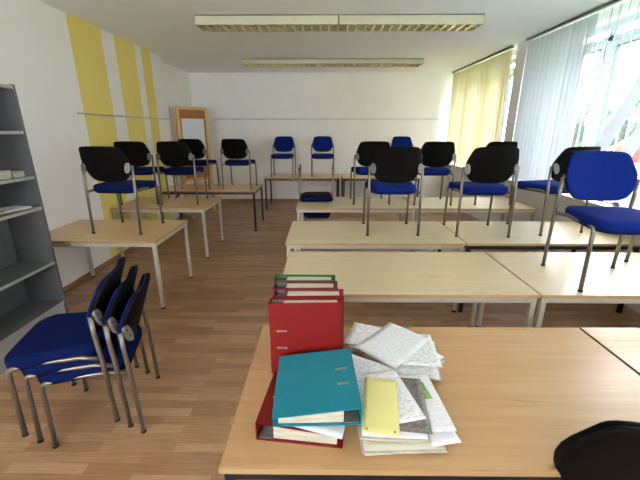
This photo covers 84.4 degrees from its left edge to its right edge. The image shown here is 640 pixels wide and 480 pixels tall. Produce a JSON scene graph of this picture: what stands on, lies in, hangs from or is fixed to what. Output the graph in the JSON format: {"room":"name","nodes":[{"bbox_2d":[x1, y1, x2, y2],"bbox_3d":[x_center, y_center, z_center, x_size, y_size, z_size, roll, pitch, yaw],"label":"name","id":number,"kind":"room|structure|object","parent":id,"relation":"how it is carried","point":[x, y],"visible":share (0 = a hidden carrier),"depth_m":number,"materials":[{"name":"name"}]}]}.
{"room":"classroom","nodes":[
{"label":"classroom","id":0,"kind":"room"},
{"bbox_2d":[0,0,179,286],"bbox_3d":[-3.065,-0.388,2.048,0.430,2.960,9.680,0,17,1],"label":"wall","id":1,"kind":"structure","parent":0,"point":[60,65],"depth_m":4.08,"materials":[{"name":"paint"}]},
{"bbox_2d":[63,217,179,292],"bbox_3d":[-2.840,0.963,2.583,0.016,0.062,9.460,0,17,1],"label":"baseboard","id":2,"kind":"structure","parent":1,"relation":"attached to","point":[79,280],"depth_m":4.46,"materials":[{"name":"brown wood"}]},
{"bbox_2d":[77,112,168,119],"bbox_3d":[-2.803,-1.848,5.298,0.018,0.018,2.500,0,17,1],"label":"trim","id":3,"kind":"structure","parent":1,"relation":"attached to","point":[78,112],"depth_m":4.90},
{"bbox_2d":[162,62,200,196],"bbox_3d":[-3.111,-2.144,7.671,0.220,2.960,2.100,0,17,1],"label":"wall","id":4,"kind":"structure","parent":0,"point":[176,81],"depth_m":7.33,"materials":[{"name":"paint"}]},
{"bbox_2d":[0,201,639,479],"bbox_3d":[0.081,0.769,3.477,6.700,0.100,11.780,0,17,1],"label":"floor","id":5,"kind":"structure","parent":0,"point":[205,338],"depth_m":3.00,"materials":[{"name":"brown wood"}]},
{"bbox_2d":[0,84,68,374],"bbox_3d":[-2.502,-0.058,2.520,0.329,2.050,1.015,0,17,1],"label":"bookshelf","id":6,"kind":"object","parent":5,"relation":"on","point":[31,288],"visible":0.94,"depth_m":2.95,"materials":[{"name":"metal"}]},
{"bbox_2d":[0,170,11,179],"bbox_3d":[-2.504,-0.468,2.603,0.219,0.061,0.306,-1,17,-3],"label":"paper stack","id":7,"kind":"object","parent":6,"relation":"on","point":[4,174],"visible":1,"depth_m":2.70,"materials":[{"name":"white paper"}]},
{"bbox_2d":[0,205,31,212],"bbox_3d":[-2.493,-0.245,2.825,0.170,0.014,0.240,4,18,12],"label":"book","id":8,"kind":"object","parent":6,"relation":"on","point":[13,208],"visible":0.92,"depth_m":2.83,"materials":[{"name":"white paper"}]},
{"bbox_2d":[10,171,25,177],"bbox_3d":[-2.472,-0.526,2.813,0.158,0.047,0.108,-2,17,-7],"label":"paper stack","id":9,"kind":"object","parent":6,"relation":"on","point":[15,174],"visible":0.58,"depth_m":2.79,"materials":[{"name":"white paper"}]},
{"bbox_2d":[37,273,159,448],"bbox_3d":[-1.306,0.679,2.161,0.590,0.858,0.528,-4,18,-14],"label":"chair","id":10,"kind":"object","parent":5,"relation":"on","point":[128,337],"visible":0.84,"depth_m":1.97,"materials":[{"name":"blue fabric"}]},
{"bbox_2d":[21,265,149,442],"bbox_3d":[-1.366,0.628,2.129,0.590,0.858,0.528,-4,18,-14],"label":"chair","id":11,"kind":"object","parent":10,"relation":"on","point":[124,291],"visible":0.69,"depth_m":1.92,"materials":[{"name":"blue fabric"}]},
{"bbox_2d":[4,257,138,436],"bbox_3d":[-1.426,0.578,2.097,0.590,0.858,0.528,-4,18,-14],"label":"chair","id":12,"kind":"object","parent":11,"relation":"on","point":[65,337],"visible":0.79,"depth_m":1.92,"materials":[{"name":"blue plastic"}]},
{"bbox_2d":[49,220,192,308],"bbox_3d":[-2.172,0.230,3.828,1.255,0.720,0.832,0,17,1],"label":"table","id":13,"kind":"object","parent":5,"relation":"on","point":[108,233],"visible":0.75,"depth_m":3.57,"materials":[{"name":"brown wood"}]},
{"bbox_2d":[78,146,163,234],"bbox_3d":[-2.023,-0.528,3.610,0.528,0.858,0.590,1,17,4],"label":"chair","id":14,"kind":"object","parent":13,"relation":"on","point":[109,165],"visible":1,"depth_m":3.38,"materials":[{"name":"black plastic"}]},
{"bbox_2d":[111,197,223,257],"bbox_3d":[-2.173,-0.207,5.227,1.255,0.720,0.832,0,17,1],"label":"table","id":15,"kind":"object","parent":5,"relation":"on","point":[146,204],"visible":0.75,"depth_m":4.93,"materials":[{"name":"brown wood"}]},
{"bbox_2d":[114,141,169,204],"bbox_3d":[-2.537,-0.968,5.018,0.528,0.858,0.590,-1,17,-2],"label":"chair","id":16,"kind":"object","parent":15,"relation":"on","point":[137,153],"visible":0.62,"depth_m":4.77,"materials":[{"name":"black plastic"}]},
{"bbox_2d":[156,141,207,204],"bbox_3d":[-1.960,-0.966,5.012,0.528,0.858,0.590,0,17,1],"label":"chair","id":17,"kind":"object","parent":15,"relation":"on","point":[175,154],"visible":1,"depth_m":4.78,"materials":[{"name":"black plastic"}]},
{"bbox_2d":[174,106,218,217],"bbox_3d":[-2.527,-1.582,7.232,0.440,2.150,0.670,15,23,39],"label":"board","id":18,"kind":"object","parent":5,"relation":"on","point":[191,122],"visible":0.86,"depth_m":7.08,"materials":[{"name":"brown wood"}]},
{"bbox_2d":[159,184,263,230],"bbox_3d":[-1.951,-0.620,6.549,1.690,0.720,0.832,0,17,1],"label":"table","id":19,"kind":"object","parent":5,"relation":"on","point":[187,188],"visible":0.72,"depth_m":6.22,"materials":[{"name":"brown wood"}]},
{"bbox_2d":[178,139,219,189],"bbox_3d":[-2.162,-1.360,6.274,0.528,0.858,0.590,2,17,6],"label":"chair","id":20,"kind":"object","parent":19,"relation":"on","point":[196,146],"visible":0.69,"depth_m":6.04,"materials":[{"name":"black plastic"}]},
{"bbox_2d":[220,139,257,188],"bbox_3d":[-1.445,-1.364,6.286,0.528,0.858,0.590,1,17,4],"label":"chair","id":21,"kind":"object","parent":19,"relation":"on","point":[235,150],"visible":1,"depth_m":6.06,"materials":[{"name":"black plastic"}]},
{"bbox_2d":[264,173,339,209],"bbox_3d":[-0.389,-1.128,8.176,1.660,0.720,0.832,0,17,1],"label":"table","id":22,"kind":"object","parent":5,"relation":"on","point":[278,176],"visible":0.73,"depth_m":7.77,"materials":[{"name":"brown wood"}]},
{"bbox_2d":[270,136,295,176],"bbox_3d":[-0.829,-1.885,7.956,0.528,0.858,0.590,0,17,1],"label":"chair","id":23,"kind":"object","parent":22,"relation":"on","point":[281,143],"visible":1,"depth_m":8.05,"materials":[{"name":"blue fabric"}]},
{"bbox_2d":[311,136,333,176],"bbox_3d":[0.060,-1.883,7.947,0.528,0.858,0.590,0,17,0],"label":"chair","id":24,"kind":"object","parent":22,"relation":"on","point":[320,143],"visible":0.97,"depth_m":8.04,"materials":[{"name":"blue fabric"}]},
{"bbox_2d":[296,197,415,251],"bbox_3d":[0.484,-0.203,5.215,1.600,0.720,0.832,0,17,1],"label":"table","id":25,"kind":"object","parent":5,"relation":"on","point":[339,204],"visible":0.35,"depth_m":4.82,"materials":[{"name":"brown wood"}]},
{"bbox_2d":[298,165,333,217],"bbox_3d":[-0.052,-0.681,5.338,0.528,0.858,0.590,0,17,1],"label":"chair","id":26,"kind":"object","parent":25,"relation":"on","point":[305,196],"visible":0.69,"depth_m":5.12,"materials":[{"name":"blue fabric"}]},
{"bbox_2d":[350,141,389,204],"bbox_3d":[0.713,-0.967,5.016,0.528,0.858,0.590,-1,17,-2],"label":"chair","id":27,"kind":"object","parent":25,"relation":"on","point":[366,150],"visible":0.63,"depth_m":4.75,"materials":[{"name":"black plastic"}]},
{"bbox_2d":[285,221,465,311],"bbox_3d":[0.518,0.249,3.768,1.675,0.720,0.832,0,17,1],"label":"table","id":28,"kind":"object","parent":5,"relation":"on","point":[433,235],"visible":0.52,"depth_m":3.50,"materials":[{"name":"brown wood"}]},
{"bbox_2d":[362,147,423,235],"bbox_3d":[0.720,-0.511,3.555,0.528,0.858,0.590,0,17,1],"label":"chair","id":29,"kind":"object","parent":28,"relation":"on","point":[395,168],"visible":1,"depth_m":3.32,"materials":[{"name":"black plastic"}]},
{"bbox_2d":[341,174,419,196],"bbox_3d":[1.341,-1.123,8.159,1.680,0.720,0.832,0,17,1],"label":"table","id":30,"kind":"object","parent":5,"relation":"on","point":[345,177],"visible":0.25,"depth_m":7.75,"materials":[{"name":"brown wood"}]},
{"bbox_2d":[390,136,412,146],"bbox_3d":[1.861,-1.877,7.930,0.528,0.858,0.590,0,17,1],"label":"chair","id":31,"kind":"object","parent":30,"relation":"on","point":[397,141],"visible":0.38,"depth_m":8.03,"materials":[{"name":"blue fabric"}]},
{"bbox_2d":[283,251,540,326],"bbox_3d":[0.567,0.567,2.748,1.675,0.720,0.832,0,17,1],"label":"table","id":32,"kind":"object","parent":5,"relation":"on","point":[474,278],"visible":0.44,"depth_m":2.54,"materials":[{"name":"brown wood"}]},
{"bbox_2d":[218,326,639,479],"bbox_3d":[0.527,0.929,1.589,1.675,0.720,0.832,0,17,1],"label":"table","id":33,"kind":"object","parent":5,"relation":"on","point":[510,395],"visible":0.68,"depth_m":1.32,"materials":[{"name":"brown wood"}]},
{"bbox_2d":[255,362,343,448],"bbox_3d":[-0.051,0.598,1.321,0.292,0.070,0.328,2,17,7],"label":"ring binder","id":34,"kind":"object","parent":33,"relation":"on","point":[263,424],"visible":0.19,"depth_m":1.19,"materials":[{"name":"red cardboard"}]},
{"bbox_2d":[293,425,344,438],"bbox_3d":[0.001,0.577,1.280,0.220,0.015,0.290,4,18,14],"label":"paper sheet","id":35,"kind":"object","parent":34,"relation":"on","point":[333,431],"visible":0.14,"depth_m":1.15,"materials":[{"name":"white paper"}]},
{"bbox_2d":[272,348,361,426],"bbox_3d":[-0.015,0.525,1.297,0.292,0.068,0.328,0,17,-2],"label":"ring binder","id":36,"kind":"object","parent":35,"relation":"on","point":[320,388],"visible":1,"depth_m":1.23,"materials":[{"name":"teal cardboard"}]},
{"bbox_2d":[273,274,335,281],"bbox_3d":[-0.071,0.337,1.715,0.288,0.334,0.074,0,17,1],"label":"ring binder","id":37,"kind":"object","parent":33,"relation":"on","point":[278,277],"visible":0.02,"depth_m":1.69,"materials":[{"name":"cardboard"}]},
{"bbox_2d":[272,281,337,291],"bbox_3d":[-0.065,0.360,1.640,0.290,0.334,0.078,0,17,1],"label":"ring binder","id":38,"kind":"object","parent":33,"relation":"on","point":[277,284],"visible":0.04,"depth_m":1.61,"materials":[{"name":"red cardboard"}]},
{"bbox_2d":[268,297,342,372],"bbox_3d":[-0.059,0.406,1.493,0.300,0.334,0.052,0,17,-1],"label":"ring binder","id":39,"kind":"object","parent":33,"relation":"on","point":[312,324],"visible":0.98,"depth_m":1.46,"materials":[{"name":"red cardboard"}]},
{"bbox_2d":[272,289,343,348],"bbox_3d":[-0.048,0.385,1.562,0.302,0.334,0.075,0,17,1],"label":"ring binder","id":40,"kind":"object","parent":33,"relation":"on","point":[278,293],"visible":0.06,"depth_m":1.53,"materials":[{"name":"red cardboard"}]},
{"bbox_2d":[357,425,446,455],"bbox_3d":[0.265,0.638,1.278,0.278,0.020,0.317,-1,17,-2],"label":"paper stack","id":41,"kind":"object","parent":33,"relation":"on","point":[368,447],"visible":0.25,"depth_m":1.14,"materials":[{"name":"beige paper"}]},
{"bbox_2d":[359,400,430,443],"bbox_3d":[0.256,0.608,1.296,0.237,0.017,0.312,1,17,3],"label":"paper stack","id":42,"kind":"object","parent":41,"relation":"on","point":[419,438],"visible":0.23,"depth_m":1.16,"materials":[{"name":"white paper"}]},
{"bbox_2d":[352,354,395,373],"bbox_3d":[0.157,0.546,1.468,0.270,0.004,0.190,9,20,27],"label":"paper sheet","id":43,"kind":"object","parent":42,"relation":"on","point":[361,365],"visible":0.18,"depth_m":1.50,"materials":[{"name":"white paper"}]},
{"bbox_2d":[399,373,456,433],"bbox_3d":[0.356,0.591,1.302,0.180,0.002,0.290,-1,17,-3],"label":"paper sheet","id":44,"kind":"object","parent":42,"relation":"on","point":[440,421],"visible":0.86,"depth_m":1.25,"materials":[{"name":"white paper"}]},
{"bbox_2d":[399,377,432,434],"bbox_3d":[0.298,0.590,1.287,0.170,0.002,0.270,2,17,6],"label":"paper sheet","id":45,"kind":"object","parent":44,"relation":"on","point":[423,426],"visible":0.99,"depth_m":1.24,"materials":[{"name":"grey paper"}]},
{"bbox_2d":[356,369,425,423],"bbox_3d":[0.243,0.578,1.315,0.190,0.003,0.270,-4,18,-12],"label":"paper sheet","id":46,"kind":"object","parent":45,"relation":"on","point":[409,410],"visible":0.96,"depth_m":1.31,"materials":[{"name":"white paper"}]},
{"bbox_2d":[362,377,399,436],"bbox_3d":[0.217,0.585,1.265,0.122,0.004,0.270,3,18,9],"label":"card","id":47,"kind":"object","parent":46,"relation":"on","point":[380,403],"visible":1,"depth_m":1.25,"materials":[{"name":"yellow paper"}]},
{"bbox_2d":[421,382,431,398],"bbox_3d":[0.396,0.574,1.349,0.030,0.001,0.090,-2,17,-7],"label":"paper sheet","id":48,"kind":"object","parent":44,"relation":"on","point":[426,393],"visible":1,"depth_m":1.34,"materials":[{"name":"green paper"}]},
{"bbox_2d":[429,431,460,446],"bbox_3d":[0.395,0.631,1.240,0.100,0.003,0.210,-3,18,-9],"label":"paper sheet","id":49,"kind":"object","parent":41,"relation":"on","point":[438,438],"visible":0.23,"depth_m":1.16,"materials":[{"name":"white paper"}]},
{"bbox_2d":[359,352,444,365],"bbox_3d":[0.357,0.523,1.639,0.264,0.024,0.348,-14,22,-37],"label":"paper stack","id":50,"kind":"object","parent":33,"relation":"on","point":[366,355],"visible":0.09,"depth_m":1.59,"materials":[{"name":"white paper"}]},
{"bbox_2d":[348,344,364,352],"bbox_3d":[0.297,0.487,1.692,0.293,0.008,0.216,5,18,16],"label":"paper stack","id":51,"kind":"object","parent":50,"relation":"on","point":[352,347],"visible":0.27,"depth_m":1.63,"materials":[{"name":"white paper"}]},
{"bbox_2d":[344,322,381,344],"bbox_3d":[0.277,0.472,1.706,0.280,0.004,0.200,6,18,20],"label":"paper sheet","id":52,"kind":"object","parent":51,"relation":"on","point":[359,332],"visible":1,"depth_m":1.75,"materials":[{"name":"white paper"}]},
{"bbox_2d":[395,341,440,380],"bbox_3d":[0.421,0.522,1.579,0.207,0.009,0.277,4,18,12],"label":"paper stack","id":53,"kind":"object","parent":50,"relation":"on","point":[433,373],"visible":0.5,"depth_m":1.49,"materials":[{"name":"white paper"}]},
{"bbox_2d":[402,334,441,366],"bbox_3d":[0.444,0.498,1.618,0.170,0.003,0.250,1,17,4],"label":"paper sheet","id":54,"kind":"object","parent":53,"relation":"on","point":[426,355],"visible":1,"depth_m":1.55,"materials":[{"name":"white paper"}]},
{"bbox_2d":[355,322,428,368],"bbox_3d":[0.339,0.482,1.650,0.220,0.004,0.300,16,23,41],"label":"paper sheet","id":55,"kind":"object","parent":54,"relation":"on","point":[392,344],"visible":1,"depth_m":1.64,"materials":[{"name":"white paper"}]},
{"bbox_2d":[402,197,536,251],"bbox_3d":[2.092,-0.199,5.200,1.600,0.720,0.832,0,17,1],"label":"table","id":56,"kind":"object","parent":5,"relation":"on","point":[429,204],"visible":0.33,"depth_m":4.89,"materials":[{"name":"brown wood"}]},
{"bbox_2d":[409,141,455,205],"bbox_3d":[1.568,-0.950,4.960,0.528,0.858,0.590,1,17,2],"label":"chair","id":57,"kind":"object","parent":56,"relation":"on","point":[436,155],"visible":0.79,"depth_m":4.71,"materials":[{"name":"black plastic"}]},
{"bbox_2d":[462,141,517,204],"bbox_3d":[2.393,-0.959,4.990,0.528,0.858,0.590,-1,17,-3],"label":"chair","id":58,"kind":"object","parent":56,"relation":"on","point":[496,143],"visible":0.22,"depth_m":4.62,"materials":[{"name":"black plastic"}]},
{"bbox_2d":[437,221,639,312],"bbox_3d":[2.171,0.254,3.752,1.615,0.720,0.832,0,17,1],"label":"table","id":59,"kind":"object","parent":5,"relation":"on","point":[476,234],"visible":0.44,"depth_m":3.46,"materials":[{"name":"brown wood"}]},
{"bbox_2d":[443,147,519,237],"bbox_3d":[1.593,-0.496,3.509,0.528,0.858,0.590,1,17,2],"label":"chair","id":60,"kind":"object","parent":59,"relation":"on","point":[486,168],"visible":1,"depth_m":3.28,"materials":[{"name":"black plastic"}]},
{"bbox_2d":[506,146,600,235],"bbox_3d":[2.372,-0.524,3.598,0.528,0.858,0.590,-4,18,-13],"label":"chair","id":61,"kind":"object","parent":59,"relation":"on","point":[557,170],"visible":0.56,"depth_m":3.40,"materials":[{"name":"black plastic"}]},
{"bbox_2d":[476,252,639,326],"bbox_3d":[2.190,0.572,2.732,1.555,0.720,0.832,0,17,1],"label":"table","id":62,"kind":"object","parent":5,"relation":"on","point":[558,281],"visible":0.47,"depth_m":2.56,"materials":[{"name":"brown wood"}]},
{"bbox_2d":[541,151,639,291],"bbox_3d":[1.948,-0.145,2.383,0.528,0.858,0.590,2,17,6],"label":"chair","id":63,"kind":"object","parent":62,"relation":"on","point":[589,175],"visible":1,"depth_m":2.47,"materials":[{"name":"blue fabric"}]},
{"bbox_2d":[624,235,635,261],"bbox_3d":[2.659,-0.170,2.462,0.528,0.858,0.590,2,17,6],"label":"chair","id":64,"kind":"object","parent":62,"relation":"on","point":[633,237],"visible":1,"depth_m":2.76,"materials":[{"name":"grey metal"}]},
{"bbox_2d":[553,420,639,479],"bbox_3d":[0.993,0.861,1.321,0.623,1.013,0.696,1,17,2],"label":"chair","id":65,"kind":"object","parent":5,"relation":"on","point":[609,449],"visible":0.4,"depth_m":0.97,"materials":[{"name":"black plastic"}]},
{"bbox_2d":[580,327,639,374],"bbox_3d":[2.126,0.933,1.578,1.500,0.720,0.832,0,17,1],"label":"table","id":66,"kind":"object","parent":5,"relation":"on","point":[623,343],"visible":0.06,"depth_m":1.75,"materials":[{"name":"brown wood"}]},
{"bbox_2d":[189,72,456,198],"bbox_3d":[0.248,-2.417,8.546,6.480,2.960,0.200,0,17,1],"label":"wall","id":67,"kind":"structure","parent":0,"point":[389,95],"depth_m":8.29,"materials":[{"name":"paint"}]},
{"bbox_2d":[221,199,298,200],"bbox_3d":[0.097,-1.002,8.876,6.140,0.062,0.016,0,17,1],"label":"baseboard","id":68,"kind":"structure","parent":67,"relation":"attached to","point":[221,199],"depth_m":8.88,"materials":[{"name":"brown wood"}]},
{"bbox_2d":[213,119,435,119],"bbox_3d":[0.227,-2.842,8.296,5.520,0.018,0.018,0,17,1],"label":"trim","id":69,"kind":"structure","parent":67,"relation":"attached to","point":[213,119],"depth_m":8.30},
{"bbox_2d":[38,0,632,72],"bbox_3d":[0.081,-2.161,2.562,6.700,0.120,11.780,0,17,1],"label":"ceiling","id":70,"kind":"structure","parent":0,"point":[167,29],"depth_m":4.76,"materials":[{"name":"paint"}]},
{"bbox_2d":[194,14,337,31],"bbox_3d":[-0.605,-2.538,4.138,1.625,0.100,0.328,0,17,1],"label":"ceiling light","id":71,"kind":"object","parent":70,"relation":"attached to","point":[225,22],"visible":1,"depth_m":4.00,"materials":[{"name":"metal"}]},
{"bbox_2d":[241,58,331,66],"bbox_3d":[-0.608,-3.326,6.636,1.660,0.084,0.408,0,17,1],"label":"ceiling light","id":72,"kind":"object","parent":70,"relation":"attached to","point":[246,62],"visible":1,"depth_m":6.46,"materials":[{"name":"metal"}]},
{"bbox_2d":[332,58,423,66],"bbox_3d":[1.057,-3.321,6.621,1.660,0.084,0.408,0,17,1],"label":"ceiling light","id":73,"kind":"object","parent":70,"relation":"attached to","point":[336,62],"visible":0.99,"depth_m":6.44,"materials":[{"name":"metal"}]},
{"bbox_2d":[338,14,484,31],"bbox_3d":[1.034,-2.533,4.122,1.625,0.100,0.328,0,17,1],"label":"ceiling light","id":74,"kind":"object","parent":70,"relation":"attached to","point":[347,22],"visible":1,"depth_m":3.98,"materials":[{"name":"metal"}]},
{"bbox_2d":[447,46,513,164],"bbox_3d":[2.978,-2.457,6.965,0.041,1.938,2.620,0,17,1],"label":"curtain","id":75,"kind":"object","parent":70,"relation":"hanging from","point":[478,96],"visible":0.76,"depth_m":6.63,"materials":[{"name":"yellow fabric"}]},
{"bbox_2d":[511,0,639,209],"bbox_3d":[2.882,-0.755,1.516,0.149,1.938,8.000,0,17,1],"label":"vertical blind","id":76,"kind":"object","parent":70,"relation":"hanging from","point":[556,63],"visible":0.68,"depth_m":4.32,"materials":[{"name":"white fabric"}]},
{"bbox_2d":[492,40,532,220],"bbox_3d":[3.078,-1.514,5.656,0.159,2.959,0.280,0,17,1],"label":"column","id":77,"kind":"structure","parent":0,"point":[522,47],"depth_m":5.44,"materials":[{"name":"paint"}]},
{"bbox_2d":[448,0,639,313],"bbox_3d":[3.280,-0.682,2.990,0.300,2.960,11.380,0,17,1],"label":"wall","id":78,"kind":"structure","parent":0,"point":[531,198],"depth_m":4.84,"materials":[{"name":"paint"}]},
{"bbox_2d":[449,162,464,168],"bbox_3d":[3.143,-1.463,7.261,0.340,0.035,2.745,0,17,1],"label":"trim","id":79,"kind":"structure","parent":78,"relation":"attached to","point":[451,163],"depth_m":7.77,"materials":[{"name":"stone"}]},
{"bbox_2d":[500,58,515,140],"bbox_3d":[3.343,-2.377,6.960,0.110,1.930,2.470,0,17,1],"label":"window","id":80,"kind":"structure","parent":78,"relation":"in","point":[511,72],"depth_m":6.31,"materials":[{"name":"white plastic"}]},
{"bbox_2d":[506,179,638,209],"bbox_3d":[3.085,0.273,1.701,0.340,0.035,8.325,0,17,1],"label":"trim","id":81,"kind":"structure","parent":78,"relation":"attached to","point":[567,196],"depth_m":3.87,"materials":[{"name":"stone"}]},
{"bbox_2d":[599,201,620,206],"bbox_3d":[3.043,-0.411,3.764,0.040,0.040,0.351,0,17,-1],"label":"marker pen","id":82,"kind":"object","parent":81,"relation":"on","point":[613,203],"visible":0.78,"depth_m":3.64,"materials":[{"name":"white plastic"}]},
{"bbox_2d":[580,12,639,205],"bbox_3d":[3.306,-1.274,3.428,0.110,1.930,3.870,0,17,1],"label":"window","id":83,"kind":"structure","parent":78,"relation":"in","point":[631,19],"depth_m":4.08,"materials":[{"name":"white plastic"}]},
{"label":"outside","id":84,"kind":"structure","parent":0,"visible":0},
{"bbox_3d":[47.144,-5.264,34.536,86.400,0.100,150.000,0,17,1],"label":"ground","id":85,"kind":"structure","parent":84,"visible":0},
{"bbox_2d":[572,103,619,147],"bbox_3d":[25.475,-8.562,32.351,6.768,7.522,7.795,0,17,1],"label":"tree","id":86,"kind":"object","parent":85,"relation":"on","point":[611,108],"visible":0.07,"depth_m":30.63,"materials":[{"name":"green plant"}]},
{"bbox_2d":[607,138,639,192],"bbox_3d":[18.043,-2.198,14.318,8.000,6.100,10.200,0,17,1],"label":"house","id":87,"kind":"structure","parent":85,"relation":"on","point":[635,158],"depth_m":17.05,"materials":[{"name":"tile"}]},
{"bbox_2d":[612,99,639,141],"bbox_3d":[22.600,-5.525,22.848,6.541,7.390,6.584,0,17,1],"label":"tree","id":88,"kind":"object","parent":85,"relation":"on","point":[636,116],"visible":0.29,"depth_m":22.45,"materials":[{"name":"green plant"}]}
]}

